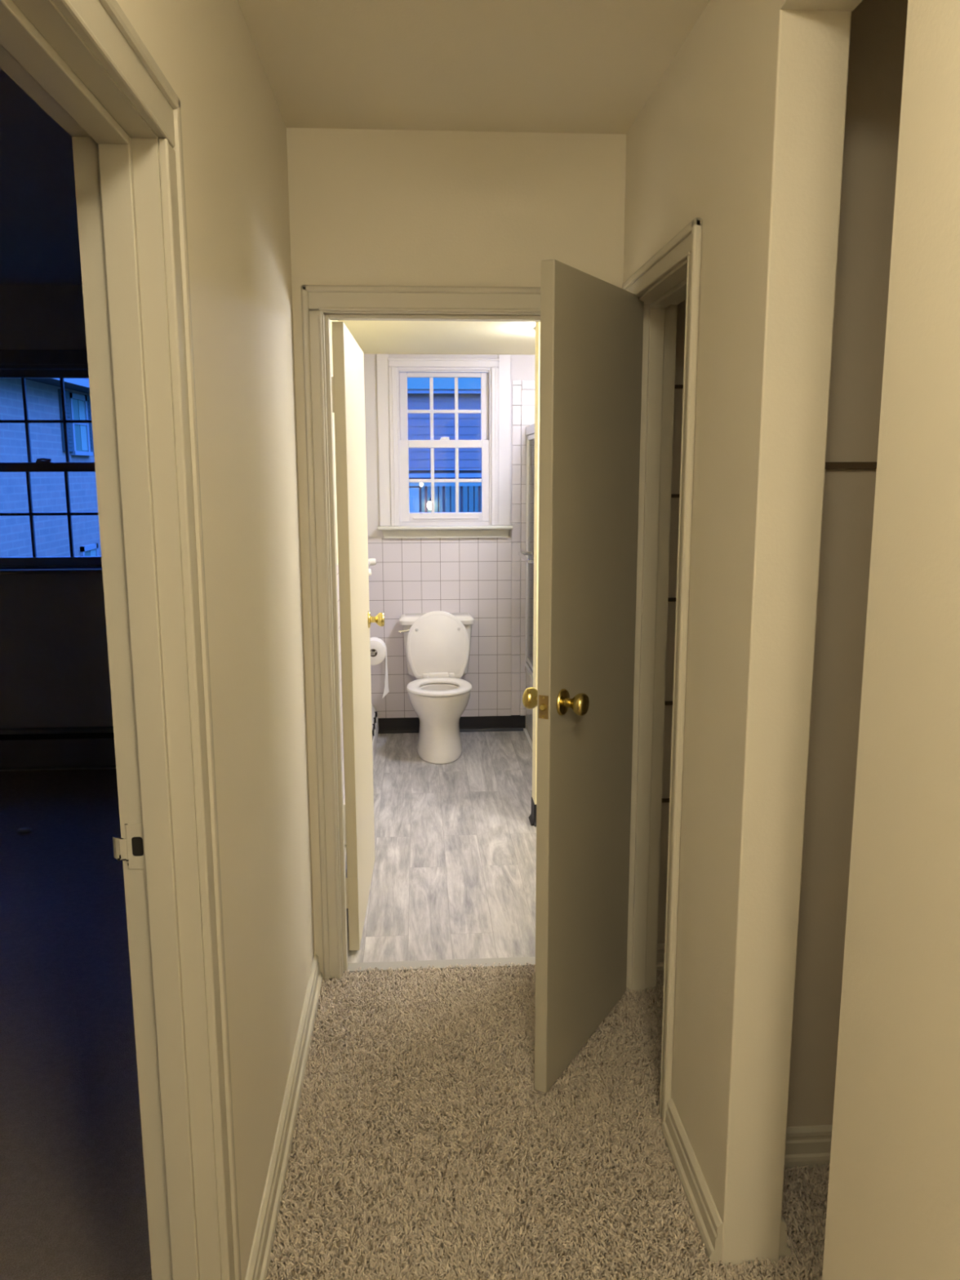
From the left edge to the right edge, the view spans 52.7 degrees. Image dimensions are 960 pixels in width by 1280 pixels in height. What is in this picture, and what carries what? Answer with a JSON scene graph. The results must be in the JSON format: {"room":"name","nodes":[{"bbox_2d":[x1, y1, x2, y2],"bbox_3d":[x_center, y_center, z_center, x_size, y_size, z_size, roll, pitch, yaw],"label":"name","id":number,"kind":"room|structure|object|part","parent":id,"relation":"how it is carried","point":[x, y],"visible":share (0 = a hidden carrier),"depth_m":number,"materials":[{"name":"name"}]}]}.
{"room":"home hallway","nodes":[
{"label":"home hallway","id":0,"kind":"room"},
{"bbox_2d":[115,0,337,1279],"bbox_3d":[-0.514,0.040,1.844,0.107,2.560,7.876,-1,10,-4],"label":"wall","id":1,"kind":"structure","parent":0,"point":[233,126],"depth_m":1.96,"materials":[{"name":"beige paint"}]},
{"bbox_2d":[0,284,115,771],"bbox_3d":[-2.555,-0.526,5.098,3.548,2.560,0.200,-1,10,-4],"label":"wall","id":2,"kind":"structure","parent":1,"relation":"in","point":[55,667],"depth_m":5.10,"materials":[{"name":"paint"}]},
{"bbox_2d":[0,349,102,573],"bbox_3d":[-2.235,-0.911,5.000,0.875,1.120,0.200,-1,10,-4],"label":"window","id":3,"kind":"structure","parent":2,"relation":"attached to","point":[23,364],"depth_m":4.98,"materials":[{"name":"paint"}]},
{"bbox_3d":[-2.232,-0.911,4.941,0.835,1.100,0.016,-1,10,-4],"label":"casing","id":4,"kind":"part","parent":3,"relation":"part of","materials":[{"name":"paint"}]},
{"bbox_3d":[-2.238,-1.131,4.989,0.653,0.502,0.034,-1,10,-4],"label":"sash","id":5,"kind":"part","parent":3,"relation":"part of","materials":[{"name":"paint"}]},
{"bbox_3d":[-2.234,-0.652,5.032,0.653,0.532,0.034,-1,10,-4],"label":"sash","id":6,"kind":"part","parent":3,"relation":"part of","materials":[{"name":"paint"}]},
{"bbox_2d":[0,726,115,769],"bbox_3d":[-2.504,0.583,5.153,3.428,0.215,0.080,-1,10,-4],"label":"baseboard heater","id":7,"kind":"object","parent":2,"relation":"attached to","point":[73,747],"visible":0.22,"depth_m":5.14,"materials":[{"name":"paint"}]},
{"bbox_2d":[0,0,222,1279],"bbox_3d":[-0.470,0.387,1.097,0.126,2.055,0.799,-1,10,-4],"label":"trim","id":8,"kind":"structure","parent":1,"relation":"attached to","point":[116,152],"depth_m":1.40,"materials":[{"name":"white wood"}]},
{"bbox_3d":[-0.533,0.313,1.468,0.051,0.072,0.008,1,10,6],"label":"strike plate","id":9,"kind":"part","parent":8,"relation":"part of","materials":[{"name":"white metal"}]},
{"bbox_2d":[52,0,241,1279],"bbox_3d":[-0.400,0.356,1.096,0.019,2.115,0.923,-1,10,-4],"label":"trim","id":10,"kind":"structure","parent":1,"relation":"attached to","point":[103,25],"depth_m":1.42,"materials":[{"name":"white wood"}]},
{"bbox_2d":[244,953,322,1279],"bbox_3d":[-0.467,1.154,2.396,0.024,0.095,1.359,-1,10,-4],"label":"baseboard","id":11,"kind":"structure","parent":1,"relation":"attached to","point":[258,1267],"depth_m":2.25,"materials":[{"name":"white wood"}]},
{"bbox_2d":[337,563,344,796],"bbox_3d":[-0.649,0.090,4.942,0.008,1.100,1.768,-1,10,-4],"label":"tiled wall","id":12,"kind":"structure","parent":1,"relation":"attached to","point":[337,563],"depth_m":4.12,"materials":[{"name":"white tile"}]},
{"bbox_2d":[343,703,378,844],"bbox_3d":[-0.602,0.630,5.013,0.080,0.178,1.814,-1,10,-4],"label":"baseboard heater","id":13,"kind":"object","parent":12,"relation":"attached to","point":[374,714],"visible":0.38,"depth_m":5.50,"materials":[{"name":"white metal"}]},
{"bbox_2d":[372,711,377,740],"bbox_3d":[-0.581,0.589,5.007,0.032,0.032,1.774,-1,10,-4],"label":"vent","id":14,"kind":"object","parent":13,"relation":"attached to","point":[374,713],"depth_m":5.61,"materials":[{"name":"white plastic"}]},
{"bbox_2d":[368,558,376,576],"bbox_3d":[-0.593,-0.358,4.889,0.116,0.068,0.618,-1,10,-4],"label":"towel bar","id":15,"kind":"object","parent":12,"relation":"attached to","point":[371,562],"visible":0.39,"depth_m":5.14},
{"bbox_3d":[-0.576,-0.311,4.619,0.116,0.068,0.068,-1,10,-4],"label":"post","id":16,"kind":"part","parent":15,"relation":"part of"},
{"bbox_3d":[-0.611,-0.406,5.159,0.116,0.068,0.068,-1,10,-4],"label":"post","id":17,"kind":"part","parent":15,"relation":"part of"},
{"bbox_2d":[370,649,375,655],"bbox_3d":[-0.612,0.060,5.210,0.099,0.044,0.148,-1,10,-4],"label":"toilet paper holder","id":18,"kind":"object","parent":12,"relation":"attached to","point":[373,651],"visible":0.16,"depth_m":5.14,"materials":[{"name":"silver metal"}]},
{"bbox_2d":[369,637,389,698],"bbox_3d":[-0.568,0.150,5.229,0.144,0.319,0.109,-1,10,-4],"label":"toilet paper roll","id":19,"kind":"object","parent":18,"relation":"hanging from","point":[377,644],"visible":0.67,"depth_m":5.17,"materials":[{"name":"paper"}]},
{"bbox_2d":[331,321,384,950],"bbox_3d":[-0.435,-0.021,3.417,0.160,2.008,0.775,-1,10,-2],"label":"door","id":20,"kind":"structure","parent":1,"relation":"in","point":[356,619],"depth_m":3.18,"materials":[{"name":"beige paint"}]},
{"bbox_3d":[-0.399,-0.079,3.733,0.062,0.066,0.066,-1,10,-2],"label":"knob","id":21,"kind":"part","parent":20,"relation":"part of","materials":[{"name":"gold metal"}]},
{"bbox_2d":[363,354,535,728],"bbox_3d":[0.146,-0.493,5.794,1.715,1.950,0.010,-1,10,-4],"label":"tiled wall","id":22,"kind":"structure","parent":1,"relation":"in","point":[473,576],"depth_m":5.81,"materials":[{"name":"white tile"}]},
{"bbox_2d":[376,354,513,538],"bbox_3d":[-0.208,-1.131,5.697,0.796,1.052,0.215,-1,10,-4],"label":"window","id":23,"kind":"structure","parent":22,"relation":"attached to","point":[396,520],"depth_m":5.67,"materials":[{"name":"white wood"}]},
{"bbox_3d":[-0.210,-1.137,5.732,0.543,0.908,0.144,-1,10,-4],"label":"frame","id":24,"kind":"part","parent":23,"relation":"part of","materials":[{"name":"white wood"}]},
{"bbox_3d":[-0.210,-1.357,5.695,0.522,0.418,0.034,-1,10,-4],"label":"sash","id":25,"kind":"part","parent":23,"relation":"part of","materials":[{"name":"white wood"}]},
{"bbox_3d":[-0.207,-0.941,5.728,0.534,0.476,0.036,-1,10,-4],"label":"sash","id":26,"kind":"part","parent":23,"relation":"part of","materials":[{"name":"white wood"}]},
{"bbox_3d":[-0.203,-0.723,5.745,0.390,0.012,0.009,-1,10,-4],"label":"lift rail","id":27,"kind":"part","parent":23,"relation":"part of","materials":[{"name":"white wood"}]},
{"bbox_2d":[377,715,525,733],"bbox_3d":[-0.212,0.517,5.945,0.988,0.100,0.016,-1,10,-4],"label":"baseboard","id":28,"kind":"structure","parent":22,"relation":"attached to","point":[513,722],"depth_m":5.96,"materials":[{"name":"black tile"}]},
{"bbox_2d":[0,0,710,284],"bbox_3d":[-1.437,-1.266,1.631,5.570,0.110,8.226,-1,10,-4],"label":"ceiling","id":29,"kind":"structure","parent":0,"point":[547,66],"depth_m":2.31,"materials":[{"name":"beige paint"}]},
{"bbox_2d":[0,730,825,1279],"bbox_3d":[-1.380,1.280,2.082,5.470,0.060,8.026,-1,10,-4],"label":"floor","id":30,"kind":"structure","parent":0,"point":[73,1202],"depth_m":3.30,"materials":[{"name":"wood"}]},
{"bbox_2d":[17,826,32,833],"bbox_3d":[-2.037,0.850,4.332,0.066,0.020,0.043,-1,10,-4],"label":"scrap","id":31,"kind":"object","parent":30,"relation":"on","point":[25,829],"visible":1,"depth_m":4.32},
{"bbox_2d":[398,610,474,764],"bbox_3d":[-0.241,0.240,5.537,0.442,0.786,0.699,-1,10,-4],"label":"toilet","id":32,"kind":"object","parent":30,"relation":"on","point":[437,643],"visible":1,"depth_m":5.57,"materials":[{"name":"ceramic"}]},
{"bbox_3d":[-0.427,-0.057,5.633,0.095,0.032,0.027,-3,10,-18],"label":"flush lever","id":33,"kind":"part","parent":32,"relation":"part of","materials":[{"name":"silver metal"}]},
{"bbox_3d":[-0.257,-0.125,5.731,0.440,0.046,0.190,-1,10,-4],"label":"tank lid","id":34,"kind":"part","parent":32,"relation":"part of","materials":[{"name":"white ceramic"}]},
{"bbox_3d":[-0.253,0.050,5.769,0.408,0.310,0.176,-1,10,-4],"label":"tank","id":35,"kind":"part","parent":32,"relation":"part of","materials":[{"name":"white ceramic"}]},
{"bbox_3d":[-0.242,0.027,5.591,0.362,0.384,0.075,-1,10,-4],"label":"lid","id":36,"kind":"part","parent":32,"relation":"part of","materials":[{"name":"plastic"}]},
{"bbox_3d":[-0.232,0.448,5.520,0.356,0.382,0.563,-1,10,-4],"label":"bowl","id":37,"kind":"part","parent":32,"relation":"part of","materials":[{"name":"white ceramic"}]},
{"bbox_3d":[-0.227,0.260,5.399,0.366,0.023,0.420,-1,10,-4],"label":"seat","id":38,"kind":"part","parent":32,"relation":"part of","materials":[{"name":"plastic"}]},
{"bbox_2d":[266,962,728,1279],"bbox_3d":[0.006,1.213,2.275,0.929,0.019,1.783,-1,10,-4],"label":"carpet","id":39,"kind":"object","parent":30,"relation":"on","point":[457,984],"visible":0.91,"depth_m":2.30,"materials":[{"name":"beige carpet"}]},
{"bbox_2d":[523,666,533,751],"bbox_3d":[0.682,0.482,5.230,0.739,0.412,1.503,-1,10,-4],"label":"bathtub","id":40,"kind":"object","parent":30,"relation":"on","point":[529,680],"visible":0.12,"depth_m":5.77,"materials":[{"name":"ceramic"}]},
{"bbox_2d":[517,423,534,678],"bbox_3d":[0.311,-0.417,5.048,0.128,1.423,1.501,-1,10,-4],"label":"shower door","id":41,"kind":"structure","parent":40,"relation":"on","point":[530,430],"depth_m":5.63,"materials":[{"name":"metal"}]},
{"bbox_3d":[0.344,-1.094,4.932,0.058,0.050,1.501,-1,10,-4],"label":"header rail","id":42,"kind":"part","parent":41,"relation":"part of","materials":[{"name":"metal"}]},
{"bbox_3d":[0.312,-0.466,5.371,0.016,1.332,0.780,-1,10,-4],"label":"sliding panel","id":43,"kind":"part","parent":41,"relation":"part of","materials":[{"name":"glass"}]},
{"bbox_3d":[0.312,-0.466,5.371,0.005,1.292,0.740,-1,10,-4],"label":"glass","id":44,"kind":"part","parent":41,"relation":"part of","materials":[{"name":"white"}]},
{"bbox_2d":[621,968,663,1097],"bbox_3d":[0.779,1.127,2.751,0.673,0.019,0.777,-1,10,-4],"label":"carpet","id":45,"kind":"object","parent":30,"relation":"on","point":[645,1006],"visible":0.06,"depth_m":2.83,"materials":[{"name":"beige carpet"}]},
{"bbox_2d":[723,1162,830,1279],"bbox_3d":[0.840,1.292,1.814,0.673,0.019,0.883,-1,10,-4],"label":"carpet","id":46,"kind":"object","parent":30,"relation":"on","point":[798,1200],"visible":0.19,"depth_m":2.05,"materials":[{"name":"beige carpet"}]},
{"bbox_2d":[337,320,535,355],"bbox_3d":[0.231,-1.437,4.222,1.715,0.057,2.786,-1,10,-4],"label":"ceiling","id":47,"kind":"structure","parent":0,"point":[373,337],"depth_m":4.84,"materials":[{"name":"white paint"}]},
{"bbox_2d":[286,127,685,977],"bbox_3d":[0.326,-0.160,2.970,1.715,2.560,0.127,-1,10,-4],"label":"wall","id":48,"kind":"structure","parent":0,"point":[367,206],"depth_m":2.72,"materials":[{"name":"beige paint"}]},
{"bbox_2d":[301,284,540,980],"bbox_3d":[-0.043,0.038,2.922,0.912,2.108,0.018,-1,10,-4],"label":"trim","id":49,"kind":"structure","parent":48,"relation":"attached to","point":[321,297],"depth_m":2.80,"materials":[{"name":"white wood"}]},
{"bbox_2d":[316,309,540,977],"bbox_3d":[-0.051,0.053,2.990,0.822,2.055,0.121,-1,10,-4],"label":"trim","id":50,"kind":"structure","parent":48,"relation":"attached to","point":[326,316],"depth_m":2.85,"materials":[{"name":"white wood"}]},
{"bbox_2d":[343,956,535,973],"bbox_3d":[-0.046,1.070,3.163,0.797,0.032,0.055,-1,10,-4],"label":"threshold","id":51,"kind":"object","parent":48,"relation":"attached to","point":[353,966],"depth_m":3.15,"materials":[{"name":"white wood"}]},
{"bbox_2d":[656,942,665,970],"bbox_3d":[0.864,1.020,3.135,0.652,0.095,0.024,-1,10,-4],"label":"baseboard","id":52,"kind":"structure","parent":48,"relation":"attached to","point":[660,946],"depth_m":3.11,"materials":[{"name":"paint"}]},
{"bbox_2d":[662,798,669,802],"bbox_3d":[0.854,0.499,3.049,0.630,0.010,0.012,-1,10,-4],"label":"cleat","id":53,"kind":"object","parent":48,"relation":"attached to","point":[664,800],"visible":0.02,"depth_m":3.03,"materials":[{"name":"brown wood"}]},
{"bbox_2d":[664,701,672,705],"bbox_3d":[0.853,0.191,2.995,0.630,0.010,0.012,-1,10,-4],"label":"cleat","id":54,"kind":"object","parent":48,"relation":"attached to","point":[666,703],"visible":0.02,"depth_m":2.97,"materials":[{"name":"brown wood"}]},
{"bbox_2d":[667,597,675,601],"bbox_3d":[0.852,-0.126,2.940,0.630,0.010,0.012,-1,10,-4],"label":"cleat","id":55,"kind":"object","parent":48,"relation":"attached to","point":[669,599],"visible":0.02,"depth_m":2.92,"materials":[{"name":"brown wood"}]},
{"bbox_2d":[671,493,679,497],"bbox_3d":[0.851,-0.431,2.886,0.630,0.010,0.012,-1,10,-4],"label":"cleat","id":56,"kind":"object","parent":48,"relation":"attached to","point":[673,495],"visible":0.02,"depth_m":2.86,"materials":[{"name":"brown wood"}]},
{"bbox_2d":[675,384,683,388],"bbox_3d":[0.851,-0.740,2.832,0.630,0.010,0.012,-1,10,-4],"label":"cleat","id":57,"kind":"object","parent":48,"relation":"attached to","point":[677,386],"visible":0.02,"depth_m":2.81,"materials":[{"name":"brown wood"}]},
{"bbox_2d":[532,321,540,804],"bbox_3d":[0.671,-0.269,4.271,0.862,2.263,0.105,-1,10,-4],"label":"wall","id":58,"kind":"structure","parent":0,"point":[537,366],"depth_m":4.20,"materials":[{"name":"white paint"}]},
{"bbox_2d":[528,796,536,826],"bbox_3d":[0.666,0.778,4.447,0.878,0.100,0.121,-1,10,-4],"label":"baseboard","id":59,"kind":"structure","parent":58,"relation":"attached to","point":[532,818],"depth_m":4.39,"materials":[{"name":"black tile"}]},
{"bbox_2d":[622,0,959,1279],"bbox_3d":[0.631,0.276,0.484,0.120,2.560,4.977,-1,10,-4],"label":"wall","id":60,"kind":"structure","parent":0,"point":[742,133],"depth_m":1.65,"materials":[{"name":"beige paint"}]},
{"bbox_2d":[522,258,644,1093],"bbox_3d":[0.289,0.118,2.547,0.160,2.027,0.577,5,11,29],"label":"door","id":61,"kind":"structure","parent":60,"relation":"in","point":[592,327],"depth_m":2.46,"materials":[{"name":"beige paint"}]},
{"bbox_3d":[0.142,0.145,2.389,0.062,0.066,0.066,5,11,29],"label":"knob","id":62,"kind":"part","parent":61,"relation":"part of","materials":[{"name":"gold metal"}]},
{"bbox_3d":[0.152,0.160,2.307,0.025,0.057,0.002,5,11,29],"label":"latch plate","id":63,"kind":"part","parent":61,"relation":"part of","materials":[{"name":"gold metal"}]},
{"bbox_3d":[0.227,0.153,2.342,0.062,0.066,0.066,5,11,29],"label":"knob","id":64,"kind":"part","parent":61,"relation":"part of","materials":[{"name":"gold metal"}]},
{"bbox_2d":[626,259,687,992],"bbox_3d":[0.496,0.128,2.541,0.132,2.060,0.618,-1,10,-4],"label":"trim","id":65,"kind":"structure","parent":60,"relation":"attached to","point":[661,300],"depth_m":2.80,"materials":[{"name":"white wood"}]},
{"bbox_2d":[622,217,702,1122],"bbox_3d":[0.431,0.104,2.533,0.019,2.110,0.716,-1,10,-4],"label":"trim","id":66,"kind":"structure","parent":60,"relation":"attached to","point":[686,244],"depth_m":2.18,"materials":[{"name":"white wood"}]},
{"bbox_2d":[661,1097,723,1264],"bbox_3d":[0.467,1.192,2.161,0.024,0.095,0.401,-1,10,-4],"label":"baseboard","id":67,"kind":"structure","parent":60,"relation":"attached to","point":[708,1223],"depth_m":2.12,"materials":[{"name":"white wood"}]},
{"bbox_2d":[778,1214,791,1260],"bbox_3d":[0.614,1.201,2.109,0.024,0.095,0.277,-1,10,-4],"label":"baseboard","id":68,"kind":"structure","parent":60,"relation":"attached to","point":[784,1250],"depth_m":1.97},
{"bbox_2d":[786,0,907,1126],"bbox_3d":[0.945,0.076,1.616,0.654,2.560,1.070,-1,10,-4],"label":"wall","id":69,"kind":"structure","parent":0,"point":[877,27],"depth_m":2.01,"materials":[{"name":"paint"}]},
{"bbox_2d":[784,1124,832,1168],"bbox_3d":[0.932,1.175,2.255,0.629,0.095,0.024,-1,10,-4],"label":"baseboard","id":70,"kind":"structure","parent":69,"relation":"attached to","point":[805,1145],"depth_m":2.24,"materials":[{"name":"white wood"}]},
{"bbox_2d":[825,462,876,469],"bbox_3d":[0.908,-0.359,1.991,0.630,0.014,0.012,-1,10,-4],"label":"cleat","id":71,"kind":"object","parent":69,"relation":"attached to","point":[828,465],"visible":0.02,"depth_m":1.98,"materials":[{"name":"brown wood"}]},
{"label":"outside","id":72,"kind":"structure","parent":0,"visible":0},
{"bbox_3d":[-2.093,-1.094,33.347,80.000,0.200,53.800,-1,10,-4],"label":"ground","id":73,"kind":"structure","parent":72,"visible":0},
{"bbox_2d":[0,377,101,556],"bbox_3d":[-11.082,-2.404,16.665,8.820,8.200,17.600,-1,10,-4],"label":"brick house","id":74,"kind":"structure","parent":73,"relation":"on","point":[43,394],"depth_m":15.70,"materials":[{"name":"blue brick"}]},
{"bbox_2d":[57,389,73,452],"bbox_3d":[-7.066,-3.738,16.538,0.055,1.030,0.420,-1,10,-4],"label":"shutter","id":75,"kind":"object","parent":74,"relation":"hanging from","point":[68,395],"depth_m":16.54,"materials":[{"name":"blue wood"}]},
{"bbox_3d":[-7.122,-3.835,17.178,0.025,0.960,0.740,-1,10,-4],"label":"pane","id":76,"kind":"part","parent":74,"relation":"part of","materials":[{"name":"blue glass"}]},
{"bbox_2d":[78,400,88,450],"bbox_3d":[-7.118,-3.865,17.351,0.007,0.920,0.310,-1,10,-4],"label":"window","id":77,"kind":"structure","parent":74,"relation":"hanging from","point":[82,411],"depth_m":17.36,"materials":[{"name":"blue glass"}]},
{"bbox_3d":[-7.118,-1.066,17.715,0.025,1.280,0.740,-1,10,-4],"label":"pane","id":78,"kind":"part","parent":74,"relation":"part of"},
{"bbox_2d":[84,395,93,453],"bbox_3d":[-7.149,-3.962,17.816,0.055,1.030,0.420,-1,10,-4],"label":"shutter","id":79,"kind":"object","parent":74,"relation":"hanging from","point":[87,397],"depth_m":17.67,"materials":[{"name":"blue wood"}]},
{"bbox_2d":[89,548,96,556],"bbox_3d":[-7.114,-1.096,17.888,0.007,1.240,0.310,-1,10,-4],"label":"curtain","id":80,"kind":"object","parent":74,"relation":"hanging from","point":[92,551],"depth_m":17.77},
{"bbox_2d":[407,389,481,512],"bbox_3d":[-0.137,-1.329,17.175,4.900,5.850,6.360,-1,10,-4],"label":"house","id":81,"kind":"structure","parent":73,"relation":"on","point":[419,424],"depth_m":13.78,"materials":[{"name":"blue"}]},
{"bbox_3d":[-1.036,-1.496,13.886,0.180,1.120,0.017,-1,10,-4],"label":"door panel","id":82,"kind":"part","parent":81,"relation":"part of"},
{"bbox_3d":[-1.028,-1.217,13.976,0.320,1.940,0.065,-1,10,-4],"label":"porch door","id":83,"kind":"part","parent":81,"relation":"part of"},
{"bbox_2d":[426,497,431,510],"bbox_3d":[-0.701,-1.942,13.792,0.116,0.172,0.188,-1,10,-4],"label":"wall lantern","id":84,"kind":"object","parent":81,"relation":"attached to","point":[428,504],"visible":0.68,"depth_m":13.72,"materials":[{"name":"white glass"}]},
{"bbox_3d":[-0.698,-1.910,13.761,0.104,0.118,0.104,-1,10,-4],"label":"lamp glass","id":85,"kind":"part","parent":84,"relation":"part of","materials":[{"name":"white glass"}]}
]}

